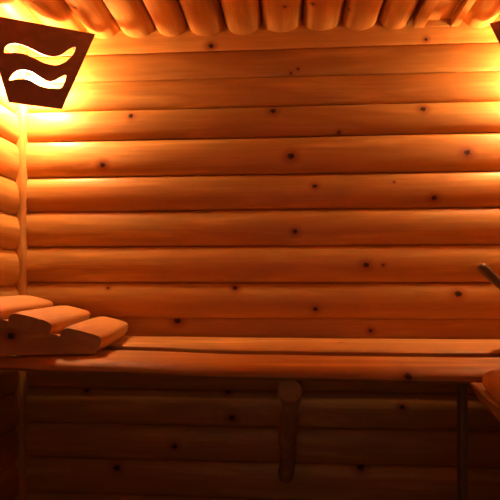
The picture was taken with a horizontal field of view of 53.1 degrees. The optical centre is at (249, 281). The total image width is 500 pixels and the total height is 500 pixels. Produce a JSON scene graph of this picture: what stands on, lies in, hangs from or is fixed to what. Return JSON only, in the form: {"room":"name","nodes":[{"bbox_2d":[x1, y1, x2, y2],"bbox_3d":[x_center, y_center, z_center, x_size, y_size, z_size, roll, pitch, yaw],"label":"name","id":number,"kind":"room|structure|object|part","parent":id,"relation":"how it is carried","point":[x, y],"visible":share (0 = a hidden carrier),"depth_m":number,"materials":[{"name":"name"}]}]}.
{"room":"sauna","nodes":[
{"label":"sauna","id":0,"kind":"room"},
{"bbox_2d":[0,44,19,499],"bbox_3d":[-1.060,0.010,0.811,0.085,2.340,2.570,0,0,4],"label":"wall","id":1,"kind":"structure","parent":0,"point":[9,122],"depth_m":1.96,"materials":[{"name":"brown wood"}]},
{"bbox_2d":[0,0,499,38],"bbox_3d":[0.060,-1.046,0.728,2.312,0.127,2.660,0,0,4],"label":"ceiling","id":2,"kind":"structure","parent":0,"point":[104,19],"depth_m":1.87,"materials":[{"name":"brown wood"}]},
{"bbox_2d":[413,0,475,27],"bbox_3d":[0.695,-1.023,1.598,0.172,0.074,0.685,0,0,4],"label":"ceiling vent","id":3,"kind":"object","parent":2,"relation":"in","point":[427,13],"visible":1,"depth_m":1.86,"materials":[{"name":"brown wood"}]},
{"bbox_3d":[0.630,-1.023,1.602,0.042,0.074,0.685,0,0,4],"label":"rail","id":4,"kind":"part","parent":3,"relation":"part of","materials":[{"name":"brown wood"}]},
{"bbox_3d":[0.725,-1.024,1.935,0.100,0.071,0.008,0,0,4],"label":"rail","id":5,"kind":"part","parent":3,"relation":"part of","materials":[{"name":"brown wood"}]},
{"bbox_3d":[0.702,-1.020,1.608,0.100,0.012,0.647,0,0,4],"label":"sliding panel","id":6,"kind":"part","parent":3,"relation":"part of","materials":[{"name":"brown wood"}]},
{"bbox_3d":[0.766,-1.023,1.593,0.030,0.074,0.685,0,0,4],"label":"rail","id":7,"kind":"part","parent":3,"relation":"part of","materials":[{"name":"brown wood"}]},
{"bbox_2d":[26,15,499,499],"bbox_3d":[0.150,0.010,2.012,2.312,2.340,0.085,0,0,4],"label":"wall","id":8,"kind":"structure","parent":0,"point":[340,181],"depth_m":1.99,"materials":[{"name":"brown wood"}]},
{"bbox_2d":[14,45,29,499],"bbox_3d":[-0.936,0.040,2.051,0.048,2.160,0.048,0,0,4],"label":"trim","id":9,"kind":"structure","parent":8,"relation":"attached to","point":[21,463],"depth_m":2.03,"materials":[{"name":"brown wood"}]},
{"bbox_2d":[0,17,94,108],"bbox_3d":[-0.841,-0.824,1.971,0.397,0.317,0.233,0,0,-32],"label":"lamp","id":10,"kind":"object","parent":8,"relation":"attached to","point":[46,40],"visible":1,"depth_m":1.89,"materials":[{"name":"wood"}]},
{"bbox_2d":[489,21,499,43],"bbox_3d":[1.123,-0.812,1.834,0.397,0.317,0.233,0,0,40],"label":"lamp","id":11,"kind":"object","parent":8,"relation":"attached to","point":[495,26],"visible":1,"depth_m":1.86,"materials":[{"name":"wood"}]},
{"bbox_3d":[0.060,1.140,0.733,2.312,0.040,2.566,0,0,4],"label":"floor","id":12,"kind":"structure","parent":0,"visible":0},
{"bbox_2d":[0,336,499,499],"bbox_3d":[0.123,0.667,1.628,2.168,0.906,0.706,0,0,4],"label":"bench","id":13,"kind":"object","parent":12,"relation":"on","point":[289,361],"visible":0.94,"depth_m":1.43,"materials":[{"name":"brown wood"}]},
{"bbox_2d":[0,295,127,354],"bbox_3d":[-0.665,0.132,1.717,0.420,0.164,0.515,0,0,-5],"label":"headrest cover","id":14,"kind":"object","parent":13,"relation":"on","point":[29,325],"visible":1,"depth_m":1.48,"materials":[{"name":"brown wood"}]},
{"bbox_3d":[-0.653,0.147,1.480,0.395,0.132,0.030,0,0,-5],"label":"rail","id":15,"kind":"part","parent":14,"relation":"part of","materials":[{"name":"brown wood"}]},
{"bbox_3d":[0.577,0.691,1.358,0.020,0.858,0.030,0,0,4],"label":"post","id":16,"kind":"part","parent":13,"relation":"part of","materials":[{"name":"brown wood"}]},
{"bbox_3d":[0.910,0.138,1.540,0.240,0.153,0.240,0,0,4],"label":"bucket","id":17,"kind":"object","parent":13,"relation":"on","visible":0},
{"bbox_2d":[476,263,499,288],"bbox_3d":[0.848,0.068,1.545,0.286,0.252,0.072,0,0,4],"label":"ladle","id":18,"kind":"object","parent":17,"relation":"in","point":[484,270],"visible":1,"depth_m":1.54,"materials":[{"name":"brown wood"}]},
{"bbox_2d":[470,383,499,420],"bbox_3d":[0.740,0.668,0.286,0.750,0.904,1.575,0,0,4],"label":"bench","id":19,"kind":"object","parent":12,"relation":"on","point":[482,394],"visible":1,"depth_m":0.99,"materials":[{"name":"brown wood"}]},
{"bbox_2d":[482,369,499,402],"bbox_3d":[0.623,0.151,0.731,0.421,0.137,0.515,0,0,12],"label":"headrest cover","id":20,"kind":"object","parent":19,"relation":"on","point":[491,379],"visible":1,"depth_m":0.95,"materials":[{"name":"brown wood"}]}
]}

